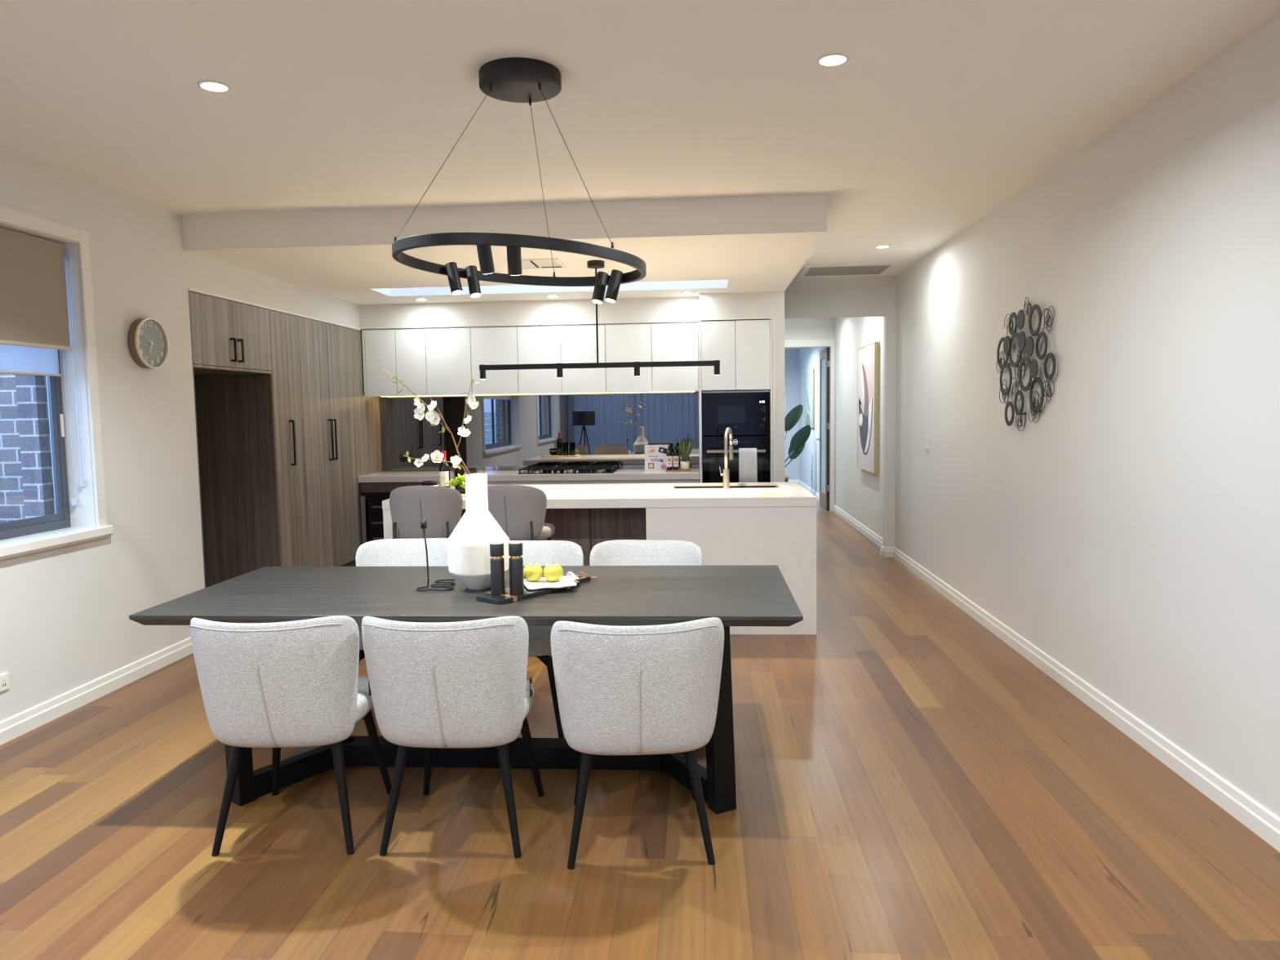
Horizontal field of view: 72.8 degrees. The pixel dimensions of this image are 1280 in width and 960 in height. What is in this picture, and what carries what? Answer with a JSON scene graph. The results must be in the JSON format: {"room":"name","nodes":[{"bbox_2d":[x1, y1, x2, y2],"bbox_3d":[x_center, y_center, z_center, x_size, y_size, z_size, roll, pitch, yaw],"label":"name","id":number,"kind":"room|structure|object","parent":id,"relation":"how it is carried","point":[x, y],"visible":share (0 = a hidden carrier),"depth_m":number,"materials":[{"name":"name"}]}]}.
{"room":"dining room","nodes":[
{"label":"dining room","id":0,"kind":"room"},
{"bbox_2d":[14,373,55,535],"bbox_3d":[-3.506,0.015,0.744,0.110,3.500,8.995,-1,5,4],"label":"wall","id":1,"kind":"structure","parent":0,"point":[31,390],"depth_m":4.62,"materials":[{"name":"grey brick"}]},
{"bbox_2d":[0,146,359,721],"bbox_3d":[-3.375,-0.085,3.058,0.750,2.727,11.630,-1,5,4],"label":"wall","id":2,"kind":"structure","parent":0,"point":[65,624],"depth_m":4.84,"materials":[{"name":"paint"}]},
{"bbox_2d":[0,672,9,692],"bbox_3d":[-2.920,0.930,3.953,0.012,0.074,0.116,-1,5,4],"label":"power outlet","id":3,"kind":"object","parent":2,"relation":"attached to","point":[4,678],"visible":1,"depth_m":3.98,"materials":[{"name":"plastic"}]},
{"bbox_2d":[0,205,113,559],"bbox_3d":[-3.049,-0.392,3.312,0.220,1.615,2.640,-1,5,4],"label":"window","id":4,"kind":"structure","parent":2,"relation":"in","point":[81,518],"depth_m":4.53,"materials":[{"name":"white wood"}]},
{"bbox_2d":[0,344,77,505],"bbox_3d":[-3.090,-0.444,3.318,0.046,1.354,2.446,-1,5,4],"label":"blind","id":5,"kind":"object","parent":4,"relation":"attached to","point":[19,360],"visible":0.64,"depth_m":4.31,"materials":[{"name":"fabric"}]},
{"bbox_2d":[0,227,85,486],"bbox_3d":[-3.041,-0.495,3.314,0.046,1.254,2.453,-1,5,4],"label":"blind","id":6,"kind":"object","parent":4,"relation":"attached to","point":[33,304],"visible":1,"depth_m":4.25,"materials":[{"name":"beige fabric"}]},
{"bbox_2d":[0,636,193,745],"bbox_3d":[-3.079,1.345,1.594,0.018,0.100,8.130,-1,5,4],"label":"baseboard","id":7,"kind":"structure","parent":2,"relation":"attached to","point":[15,726],"depth_m":4.51,"materials":[{"name":"paint"}]},
{"bbox_2d":[127,318,168,368],"bbox_3d":[-2.838,-0.789,5.013,0.060,0.287,0.287,-1,5,4],"label":"wall clock","id":8,"kind":"object","parent":2,"relation":"attached to","point":[147,339],"visible":1,"depth_m":4.98,"materials":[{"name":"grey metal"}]},
{"bbox_2d":[359,275,897,546],"bbox_3d":[0.121,-0.637,9.016,6.329,2.777,3.737,-4,6,-36],"label":"wall","id":9,"kind":"structure","parent":0,"point":[864,295],"depth_m":8.16,"materials":[{"name":"paint"}]},
{"bbox_2d":[187,287,360,330],"bbox_3d":[-2.753,-1.314,6.846,0.026,0.017,2.783,-1,5,4],"label":"trim","id":10,"kind":"structure","parent":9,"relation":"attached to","point":[192,290],"depth_m":6.42,"materials":[{"name":"paint"}]},
{"bbox_2d":[361,328,427,396],"bbox_3d":[-2.315,-1.130,8.438,0.609,0.635,0.415,-1,5,4],"label":"upper cabinet","id":11,"kind":"object","parent":9,"relation":"attached to","point":[402,353],"depth_m":8.23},
{"bbox_2d":[425,326,518,395],"bbox_3d":[-1.573,-1.137,8.386,0.876,0.635,0.415,-1,5,4],"label":"upper cabinet","id":12,"kind":"object","parent":9,"relation":"attached to","point":[454,355],"visible":0.86,"depth_m":8.18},
{"bbox_2d":[391,391,694,396],"bbox_3d":[-1.018,-0.842,8.490,3.100,0.007,0.016,-1,5,4],"label":"light strip","id":13,"kind":"object","parent":12,"relation":"attached to","point":[683,391],"visible":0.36,"depth_m":8.48,"materials":[{"name":"white plastic"}]},
{"bbox_2d":[378,391,699,471],"bbox_3d":[-1.014,-0.479,8.612,3.192,0.755,0.007,-1,5,4],"label":"backsplash","id":14,"kind":"structure","parent":9,"relation":"attached to","point":[513,432],"depth_m":8.61,"materials":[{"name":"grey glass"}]},
{"bbox_2d":[400,454,411,461],"bbox_3d":[-2.355,-0.221,8.716,0.116,0.072,0.012,-1,5,4],"label":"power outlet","id":15,"kind":"object","parent":14,"relation":"attached to","point":[402,458],"visible":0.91,"depth_m":8.71,"materials":[{"name":"black plastic"}]},
{"bbox_2d":[516,324,606,394],"bbox_3d":[-0.721,-1.146,8.327,0.828,0.635,0.415,-1,5,4],"label":"upper cabinet","id":16,"kind":"object","parent":9,"relation":"attached to","point":[559,344],"visible":0.99,"depth_m":8.12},
{"bbox_2d":[604,322,698,392],"bbox_3d":[0.124,-1.154,8.268,0.862,0.635,0.415,-1,5,4],"label":"upper cabinet","id":17,"kind":"object","parent":9,"relation":"attached to","point":[669,341],"visible":0.99,"depth_m":8.06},
{"bbox_2d":[0,498,1279,959],"bbox_3d":[-0.476,0.958,7.099,5.940,0.080,20.100,-1,5,4],"label":"floor","id":18,"kind":"structure","parent":0,"point":[910,784],"depth_m":2.99,"materials":[{"name":"brown wood"}]},
{"bbox_2d":[188,291,271,375],"bbox_3d":[-3.093,-1.000,6.014,0.657,0.495,1.029,-1,5,4],"label":"upper cabinet","id":19,"kind":"object","parent":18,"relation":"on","point":[228,337],"visible":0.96,"depth_m":5.94,"materials":[{"name":"brown wood"}]},
{"bbox_2d":[192,367,281,587],"bbox_3d":[-3.116,0.139,6.108,0.657,1.790,1.027,-1,5,4],"label":"refrigerator alcove","id":20,"kind":"object","parent":18,"relation":"on","point":[234,414],"visible":0.21,"depth_m":6.59,"materials":[{"name":"brown wood"}]},
{"bbox_2d":[205,310,309,566],"bbox_3d":[-3.028,-0.169,6.833,0.657,2.285,0.472,-1,5,4],"label":"pantry cabinet","id":21,"kind":"object","parent":18,"relation":"on","point":[286,371],"visible":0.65,"depth_m":6.79,"materials":[{"name":"brown wood"}]},
{"bbox_2d":[189,615,391,856],"bbox_3d":[-1.208,0.837,3.062,0.558,0.830,0.628,-1,5,1],"label":"dining chair","id":22,"kind":"object","parent":18,"relation":"on","point":[276,686],"visible":0.94,"depth_m":2.82,"materials":[{"name":"beige fabric"}]},
{"bbox_2d":[297,316,359,566],"bbox_3d":[-2.975,-0.230,7.596,0.657,2.285,1.058,-1,5,4],"label":"pantry cabinet","id":23,"kind":"object","parent":18,"relation":"on","point":[325,348],"visible":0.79,"depth_m":7.51,"materials":[{"name":"brown wood"}]},
{"bbox_2d":[350,328,382,545],"bbox_3d":[-2.936,-0.298,8.440,0.619,2.285,0.630,-1,5,4],"label":"end panel","id":24,"kind":"object","parent":18,"relation":"on","point":[366,409],"visible":0.14,"depth_m":8.27,"materials":[{"name":"brown wood"}]},
{"bbox_2d":[360,482,421,543],"bbox_3d":[-2.291,0.381,8.435,0.625,0.752,0.640,-1,5,4],"label":"wine fridge","id":25,"kind":"object","parent":18,"relation":"on","point":[372,494],"visible":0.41,"depth_m":8.15,"materials":[{"name":"black glass"}]},
{"bbox_2d":[372,521,383,524],"bbox_3d":[-2.278,0.401,8.152,0.490,0.018,0.004,-1,5,4],"label":"shelf","id":26,"kind":"object","parent":25,"relation":"attached to","point":[373,522],"depth_m":8.16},
{"bbox_2d":[355,537,448,666],"bbox_3d":[-1.156,0.739,4.278,0.558,0.830,0.628,-1,5,0],"label":"dining chair","id":27,"kind":"object","parent":18,"relation":"on","point":[385,552],"visible":0.17,"depth_m":4.49,"materials":[{"name":"beige fabric"}]},
{"bbox_2d":[389,485,462,538],"bbox_3d":[-1.356,0.529,5.673,0.468,1.030,0.516,-1,5,1],"label":"bar stool","id":28,"kind":"object","parent":18,"relation":"on","point":[441,506],"visible":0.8,"depth_m":5.44,"materials":[{"name":"grey fabric"}]},
{"bbox_2d":[361,616,544,857],"bbox_3d":[-0.630,0.830,3.034,0.558,0.830,0.628,-1,5,4],"label":"dining chair","id":29,"kind":"object","parent":18,"relation":"on","point":[461,684],"visible":1,"depth_m":2.79,"materials":[{"name":"beige fabric"}]},
{"bbox_2d":[128,564,803,813],"bbox_3d":[-0.616,0.819,3.631,2.453,0.750,1.000,-1,5,4],"label":"dining table","id":30,"kind":"object","parent":18,"relation":"on","point":[744,595],"visible":0.69,"depth_m":3.42,"materials":[{"name":"black wood"}]},
{"bbox_2d":[416,520,455,591],"bbox_3d":[-0.841,0.303,3.639,0.152,0.283,0.228,-1,5,4],"label":"candle holder","id":31,"kind":"object","parent":30,"relation":"on","point":[423,522],"visible":1,"depth_m":3.59,"materials":[{"name":"black metal"}]},
{"bbox_2d":[420,520,426,528],"bbox_3d":[-0.891,0.182,3.576,0.025,0.032,0.025,-1,5,4],"label":"candle cup","id":32,"kind":"object","parent":31,"relation":"on","point":[423,522],"depth_m":3.57,"materials":[{"name":"black metal"}]},
{"bbox_2d":[446,473,509,590],"bbox_3d":[-0.670,0.210,3.583,0.257,0.472,0.257,-1,5,4],"label":"vase","id":33,"kind":"object","parent":30,"relation":"on","point":[468,547],"visible":0.98,"depth_m":3.51,"materials":[{"name":"white ceramic"}]},
{"bbox_2d":[382,368,479,475],"bbox_3d":[-0.853,-0.129,3.558,0.411,0.660,0.062,-1,5,4],"label":"branch","id":34,"kind":"object","parent":33,"relation":"in","point":[433,418],"visible":1,"depth_m":3.55,"materials":[{"name":"white plant"}]},
{"bbox_2d":[475,572,597,604],"bbox_3d":[-0.391,0.428,3.545,0.161,0.036,0.607,3,6,40],"label":"serving board","id":35,"kind":"object","parent":30,"relation":"on","point":[486,597],"visible":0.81,"depth_m":3.38,"materials":[{"name":"black wood"}]},
{"bbox_2d":[489,542,505,595],"bbox_3d":[-0.554,0.344,3.376,0.054,0.198,0.054,-1,5,4],"label":"pepper mill","id":36,"kind":"object","parent":35,"relation":"on","point":[496,548],"visible":1,"depth_m":3.35,"materials":[{"name":"black wood"}]},
{"bbox_2d":[508,542,524,594],"bbox_3d":[-0.482,0.343,3.380,0.054,0.198,0.054,-1,5,4],"label":"pepper mill","id":37,"kind":"object","parent":35,"relation":"on","point":[515,548],"visible":1,"depth_m":3.36,"materials":[{"name":"black wood"}]},
{"bbox_2d":[523,571,578,590],"bbox_3d":[-0.364,0.411,3.554,0.223,0.026,0.207,-2,5,-16],"label":"linen napkin","id":38,"kind":"object","parent":35,"relation":"on","point":[567,580],"visible":0.87,"depth_m":3.51,"materials":[{"name":"white fabric"}]},
{"bbox_2d":[523,560,542,581],"bbox_3d":[-0.438,0.372,3.550,0.081,0.080,0.081,-2,5,-13],"label":"apple","id":39,"kind":"object","parent":38,"relation":"on","point":[531,572],"visible":0.98,"depth_m":3.52,"materials":[{"name":"yellow food"}]},
{"bbox_2d":[542,560,563,581],"bbox_3d":[-0.354,0.371,3.542,0.081,0.080,0.081,1,5,19],"label":"apple","id":40,"kind":"object","parent":38,"relation":"on","point":[552,572],"visible":1,"depth_m":3.51,"materials":[{"name":"yellow food"}]},
{"bbox_2d":[436,480,516,485],"bbox_3d":[-1.548,0.409,8.406,0.850,0.838,0.600,-1,5,4],"label":"base cabinet","id":41,"kind":"object","parent":18,"relation":"on","point":[513,482],"visible":0.02,"depth_m":8.08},
{"bbox_2d":[487,484,555,540],"bbox_3d":[-0.800,0.523,5.634,0.468,1.030,0.516,0,5,7],"label":"bar stool","id":42,"kind":"object","parent":18,"relation":"on","point":[519,510],"visible":0.66,"depth_m":5.39,"materials":[{"name":"grey fabric"}]},
{"bbox_2d":[508,540,583,737],"bbox_3d":[-0.558,0.741,4.142,0.558,0.830,0.628,-1,5,4],"label":"dining chair","id":43,"kind":"object","parent":18,"relation":"on","point":[543,553],"visible":0.12,"depth_m":4.26,"materials":[{"name":"beige fabric"}]},
{"bbox_2d":[516,480,607,484],"bbox_3d":[-0.700,0.401,8.347,0.850,0.838,0.600,-1,5,4],"label":"base cabinet","id":44,"kind":"object","parent":18,"relation":"on","point":[597,482],"visible":0.02,"depth_m":8.04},
{"bbox_2d":[357,468,699,482],"bbox_3d":[-1.030,-0.045,8.328,3.192,0.060,0.628,-1,5,4],"label":"benchtop","id":45,"kind":"object","parent":44,"relation":"on","point":[634,473],"visible":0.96,"depth_m":8.03,"materials":[{"name":"white stone"}]},
{"bbox_2d":[516,464,617,474],"bbox_3d":[-0.680,-0.105,8.285,0.900,0.056,0.490,-1,5,4],"label":"gas cooktop","id":46,"kind":"object","parent":45,"relation":"on","point":[543,469],"visible":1,"depth_m":8.16,"materials":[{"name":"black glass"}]},
{"bbox_2d":[644,444,668,471],"bbox_3d":[0.160,-0.211,8.265,0.230,0.245,0.020,-1,5,4],"label":"cookbook","id":47,"kind":"object","parent":45,"relation":"on","point":[655,455],"visible":0.99,"depth_m":8.26,"materials":[{"name":"paper"}]},
{"bbox_2d":[648,463,653,468],"bbox_3d":[0.106,-0.135,8.266,0.048,0.048,0.001,-1,5,4],"label":"print","id":48,"kind":"object","parent":47,"relation":"attached to","point":[651,465],"depth_m":8.26},
{"bbox_2d":[657,446,667,453],"bbox_3d":[0.220,-0.280,8.247,0.094,0.070,0.001,-1,5,4],"label":"print","id":49,"kind":"object","parent":47,"relation":"attached to","point":[661,450],"depth_m":8.25},
{"bbox_2d":[660,464,666,469],"bbox_3d":[0.223,-0.125,8.259,0.052,0.052,0.001,-1,5,4],"label":"print","id":50,"kind":"object","parent":47,"relation":"attached to","point":[662,466],"depth_m":8.26},
{"bbox_2d":[665,468,691,471],"bbox_3d":[0.365,-0.092,8.203,0.245,0.012,0.140,-1,5,4],"label":"chopping board","id":51,"kind":"object","parent":45,"relation":"on","point":[690,469],"visible":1,"depth_m":8.14,"materials":[{"name":"brown wood"}]},
{"bbox_2d":[666,446,672,470],"bbox_3d":[0.277,-0.206,8.175,0.053,0.222,0.054,-1,5,4],"label":"oil bottle","id":52,"kind":"object","parent":51,"relation":"on","point":[669,460],"visible":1,"depth_m":8.16,"materials":[{"name":"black glass"}]},
{"bbox_2d":[672,446,678,470],"bbox_3d":[0.338,-0.207,8.178,0.053,0.222,0.054,-1,5,4],"label":"oil bottle","id":53,"kind":"object","parent":51,"relation":"on","point":[675,455],"visible":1,"depth_m":8.16,"materials":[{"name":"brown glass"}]},
{"bbox_2d":[673,437,695,469],"bbox_3d":[0.436,-0.259,8.194,0.193,0.319,0.267,1,5,25],"label":"potted plant","id":54,"kind":"object","parent":51,"relation":"on","point":[684,452],"visible":1,"depth_m":8.15,"materials":[{"name":"green plant"}]},
{"bbox_2d":[382,506,816,634],"bbox_3d":[-0.242,0.556,6.313,2.860,0.838,1.187,-1,5,4],"label":"kitchen island","id":55,"kind":"object","parent":18,"relation":"on","point":[784,537],"visible":0.23,"depth_m":5.65,"materials":[{"name":"white stone"}]},
{"bbox_2d":[382,481,816,509],"bbox_3d":[-0.250,0.107,6.276,2.862,0.060,1.190,-1,5,4],"label":"benchtop","id":56,"kind":"object","parent":55,"relation":"on","point":[788,494],"visible":0.75,"depth_m":5.80,"materials":[{"name":"white stone"}]},
{"bbox_2d":[675,485,776,488],"bbox_3d":[0.647,0.172,6.541,0.773,0.220,0.408,-1,5,4],"label":"sink","id":57,"kind":"object","parent":56,"relation":"in","point":[706,486],"visible":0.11,"depth_m":6.73,"materials":[{"name":"metal"}]},
{"bbox_2d":[719,426,733,488],"bbox_3d":[0.628,-0.165,6.349,0.081,0.442,0.212,0,5,14],"label":"sink faucet","id":58,"kind":"object","parent":56,"relation":"on","point":[726,471],"visible":1,"depth_m":6.27,"materials":[{"name":"metal"}]},
{"bbox_3d":[-1.364,0.096,6.136,0.460,0.018,0.340,-1,5,4],"label":"serving tray","id":59,"kind":"object","parent":56,"relation":"on","visible":0},
{"bbox_2d":[419,480,438,485],"bbox_3d":[-1.475,0.051,6.069,0.132,0.085,0.132,-1,5,4],"label":"bowl","id":60,"kind":"object","parent":59,"relation":"on","point":[424,482],"visible":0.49,"depth_m":6.03,"materials":[{"name":"black glass"}]},
{"bbox_2d":[439,450,450,488],"bbox_3d":[-1.380,-0.059,6.124,0.073,0.292,0.074,-1,5,4],"label":"wine bottle","id":61,"kind":"object","parent":59,"relation":"on","point":[444,468],"visible":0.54,"depth_m":6.10,"materials":[{"name":"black glass"}]},
{"bbox_2d":[446,473,465,493],"bbox_3d":[-1.252,0.023,6.050,0.207,0.137,0.179,-1,5,4],"label":"succulent arrangement","id":62,"kind":"object","parent":59,"relation":"on","point":[454,482],"visible":0.59,"depth_m":6.03,"materials":[{"name":"green plant"}]},
{"bbox_2d":[454,488,465,493],"bbox_3d":[-1.245,0.078,6.056,0.140,0.026,0.139,-1,5,4],"label":"bowl","id":63,"kind":"object","parent":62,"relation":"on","point":[462,491],"depth_m":6.00,"materials":[{"name":"black ceramic"}]},
{"bbox_2d":[453,467,465,488],"bbox_3d":[-1.286,-0.002,6.188,0.077,0.165,0.077,-1,5,4],"label":"glass tumbler","id":64,"kind":"object","parent":59,"relation":"on","point":[456,470],"visible":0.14,"depth_m":6.16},
{"bbox_2d":[466,467,476,474],"bbox_3d":[-1.199,-0.003,6.192,0.077,0.165,0.077,-1,5,4],"label":"glass tumbler","id":65,"kind":"object","parent":59,"relation":"on","point":[473,470],"visible":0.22,"depth_m":6.16,"materials":[{"name":"clear glass"}]},
{"bbox_2d":[550,617,724,869],"bbox_3d":[-0.007,0.827,2.953,0.558,0.830,0.628,-1,5,-2],"label":"dining chair","id":66,"kind":"object","parent":18,"relation":"on","point":[642,690],"visible":1,"depth_m":2.70,"materials":[{"name":"beige fabric"}]},
{"bbox_2d":[589,539,702,565],"bbox_3d":[0.007,0.736,4.102,0.558,0.830,0.628,0,5,10],"label":"dining chair","id":67,"kind":"object","parent":18,"relation":"on","point":[617,552],"visible":0.18,"depth_m":4.31,"materials":[{"name":"beige fabric"}]},
{"bbox_2d":[607,479,699,484],"bbox_3d":[0.145,0.393,8.288,0.846,0.838,0.600,-1,5,4],"label":"base cabinet","id":68,"kind":"object","parent":18,"relation":"on","point":[681,481],"visible":0.02,"depth_m":7.98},
{"bbox_2d":[697,319,773,482],"bbox_3d":[0.892,-0.328,8.173,0.663,2.270,0.631,-1,5,4],"label":"tall cabinet","id":69,"kind":"object","parent":18,"relation":"on","point":[744,348],"visible":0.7,"depth_m":7.80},
{"bbox_2d":[702,435,769,482],"bbox_3d":[0.883,-0.113,8.014,0.606,0.588,0.402,-1,5,4],"label":"oven","id":70,"kind":"object","parent":69,"relation":"in","point":[713,446],"visible":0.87,"depth_m":7.86,"materials":[{"name":"black glass"}]},
{"bbox_2d":[738,448,757,482],"bbox_3d":[0.972,-0.112,7.810,0.163,0.349,0.063,-1,5,4],"label":"hand towel","id":71,"kind":"object","parent":70,"relation":"hanging from","point":[748,469],"visible":0.82,"depth_m":7.79,"materials":[{"name":"white fabric"}]},
{"bbox_2d":[702,390,769,435],"bbox_3d":[0.877,-0.619,8.001,0.606,0.402,0.348,-1,5,4],"label":"microwave","id":72,"kind":"object","parent":69,"relation":"in","point":[746,412],"visible":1,"depth_m":7.83,"materials":[{"name":"black glass"}]},
{"bbox_2d":[698,316,775,482],"bbox_3d":[0.884,-0.313,7.865,0.672,2.290,0.026,-1,5,4],"label":"trim","id":73,"kind":"structure","parent":69,"relation":"attached to","point":[751,317],"depth_m":7.78,"materials":[{"name":"paint"}]},
{"bbox_2d":[784,404,810,482],"bbox_3d":[2.369,-0.550,14.559,0.928,1.655,0.503,-1,5,4],"label":"potted palm","id":74,"kind":"object","parent":18,"relation":"on","point":[797,442],"visible":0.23,"depth_m":14.45,"materials":[{"name":"green plant"}]},
{"bbox_2d":[0,0,1279,349],"bbox_3d":[-0.466,-1.909,6.918,5.849,0.638,20.000,-1,5,4],"label":"ceiling","id":75,"kind":"structure","parent":0,"point":[709,142],"depth_m":3.72,"materials":[{"name":"paint"}]},
{"bbox_2d":[197,80,231,92],"bbox_3d":[-1.617,-1.494,3.295,0.114,0.008,0.114,-1,5,4],"label":"recessed light","id":76,"kind":"object","parent":75,"relation":"in","point":[207,85],"visible":1,"depth_m":3.29,"materials":[{"name":"paint"}]},
{"bbox_2d":[414,298,427,300],"bbox_3d":[-1.988,-1.639,7.889,0.114,0.008,0.114,-1,5,4],"label":"recessed light","id":77,"kind":"object","parent":75,"relation":"in","point":[415,299],"visible":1,"depth_m":7.88,"materials":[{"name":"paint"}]},
{"bbox_2d":[391,57,646,303],"bbox_3d":[-0.454,-1.105,3.271,0.944,0.816,0.944,-5,6,-39],"label":"pendant","id":78,"kind":"object","parent":75,"relation":"hanging from","point":[511,79],"visible":1,"depth_m":3.14,"materials":[{"name":"black metal"}]},
{"bbox_2d":[506,257,566,269],"bbox_3d":[-0.722,-1.514,6.082,0.360,0.009,0.360,-1,5,4],"label":"ceiling vent","id":79,"kind":"object","parent":75,"relation":"in","point":[526,264],"visible":0.81,"depth_m":6.08,"materials":[{"name":"paint"}]},
{"bbox_2d":[546,295,559,297],"bbox_3d":[-0.787,-1.650,7.806,0.114,0.008,0.114,-1,5,4],"label":"recessed light","id":80,"kind":"object","parent":75,"relation":"in","point":[550,296],"visible":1,"depth_m":7.80,"materials":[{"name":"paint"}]},
{"bbox_2d":[479,260,719,379],"bbox_3d":[-0.295,-1.122,6.074,1.697,0.801,0.120,-1,5,4],"label":"linear pendant","id":81,"kind":"object","parent":75,"relation":"hanging from","point":[595,264],"visible":1,"depth_m":6.08,"materials":[{"name":"black metal"}]},
{"bbox_2d":[680,292,693,293],"bbox_3d":[0.421,-1.661,7.711,0.114,0.008,0.114,-1,5,4],"label":"recessed light","id":82,"kind":"object","parent":75,"relation":"in","point":[682,292],"visible":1,"depth_m":7.70,"materials":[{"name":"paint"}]},
{"bbox_2d":[816,53,848,66],"bbox_3d":[0.696,-1.516,3.133,0.114,0.008,0.114,-1,5,4],"label":"recessed light","id":83,"kind":"object","parent":75,"relation":"in","point":[829,60],"visible":1,"depth_m":3.13,"materials":[{"name":"paint"}]},
{"bbox_2d":[797,263,893,276],"bbox_3d":[1.868,-1.916,7.942,0.785,0.010,0.570,-1,5,4],"label":"ceiling vent","id":84,"kind":"object","parent":75,"relation":"in","point":[850,269],"visible":1,"depth_m":7.92,"materials":[{"name":"metal"}]},
{"bbox_2d":[875,244,890,248],"bbox_3d":[1.899,-1.826,6.791,0.114,0.008,0.114,-1,5,4],"label":"recessed light","id":85,"kind":"object","parent":75,"relation":"in","point":[880,246],"visible":1,"depth_m":6.78,"materials":[{"name":"paint"}]},
{"bbox_2d":[784,346,829,493],"bbox_3d":[1.362,-1.024,14.626,3.295,2.620,4.560,-1,5,4],"label":"wall","id":86,"kind":"structure","parent":0,"point":[797,362],"depth_m":16.11,"materials":[{"name":"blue paint"}]},
{"bbox_2d":[787,480,819,501],"bbox_3d":[1.379,0.234,14.701,3.095,0.100,4.310,-1,5,4],"label":"baseboard","id":87,"kind":"structure","parent":86,"relation":"attached to","point":[815,493],"depth_m":15.25,"materials":[{"name":"paint"}]},
{"bbox_2d":[804,368,814,427],"bbox_3d":[2.916,-1.401,14.971,0.034,0.970,1.240,-1,5,4],"label":"framed print","id":88,"kind":"object","parent":86,"relation":"attached to","point":[809,375],"visible":0.97,"depth_m":14.79,"materials":[{"name":"white paper"}]},
{"bbox_2d":[784,317,835,339],"bbox_3d":[2.185,-0.918,12.335,1.135,2.747,0.100,-1,5,4],"label":"wall","id":89,"kind":"structure","parent":0,"point":[794,328],"depth_m":12.17,"materials":[{"name":"paint"}]},
{"bbox_2d":[784,338,835,511],"bbox_3d":[2.270,-0.763,12.333,0.963,2.436,0.118,-1,5,4],"label":"trim","id":90,"kind":"structure","parent":89,"relation":"attached to","point":[830,343],"depth_m":12.22,"materials":[{"name":"paint"}]},
{"bbox_2d":[817,347,829,510],"bbox_3d":[2.694,-0.752,12.778,0.094,2.320,0.816,-1,5,4],"label":"door","id":91,"kind":"structure","parent":89,"relation":"in","point":[824,438],"depth_m":12.70,"materials":[{"name":"clear glass"}]},
{"bbox_2d":[834,13,1279,817],"bbox_3d":[2.269,-0.320,4.614,0.100,2.777,15.540,-1,5,4],"label":"wall","id":92,"kind":"structure","parent":0,"point":[1129,533],"depth_m":3.84,"materials":[{"name":"paint"}]},
{"bbox_2d":[857,342,879,473],"bbox_3d":[2.544,-0.802,9.700,0.052,1.393,1.010,-1,5,4],"label":"framed print","id":93,"kind":"object","parent":92,"relation":"attached to","point":[868,355],"visible":1,"depth_m":9.53,"materials":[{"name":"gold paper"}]},
{"bbox_2d":[925,434,928,449],"bbox_3d":[2.397,-0.317,7.250,0.012,0.124,0.074,-1,5,4],"label":"light switch","id":94,"kind":"object","parent":92,"relation":"attached to","point":[926,435],"visible":1,"depth_m":7.22,"materials":[{"name":"paint"}]},
{"bbox_2d":[996,297,1055,431],"bbox_3d":[2.216,-0.666,5.021,0.056,0.770,0.920,-1,5,4],"label":"wall sculpture","id":95,"kind":"object","parent":92,"relation":"attached to","point":[1028,344],"visible":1,"depth_m":4.96,"materials":[{"name":"grey metal"}]},
{"bbox_2d":[833,504,1279,852],"bbox_3d":[2.185,1.011,4.778,0.118,0.100,15.240,-1,5,4],"label":"baseboard","id":96,"kind":"structure","parent":92,"relation":"attached to","point":[1264,823],"depth_m":3.92,"materials":[{"name":"paint"}]},
{"label":"outside","id":97,"kind":"structure","parent":0,"visible":0},
{"bbox_3d":[-7.996,2.151,-2.793,8.396,0.060,17.000,-1,5,4],"label":"ground","id":98,"kind":"structure","parent":97,"visible":0},
{"bbox_2d":[0,373,25,540],"bbox_3d":[-4.179,-0.447,5.407,1.316,3.700,0.250,-1,5,4],"label":"brick wall","id":99,"kind":"structure","parent":98,"relation":"on","point":[11,491],"depth_m":5.28,"materials":[{"name":"grey brick"}]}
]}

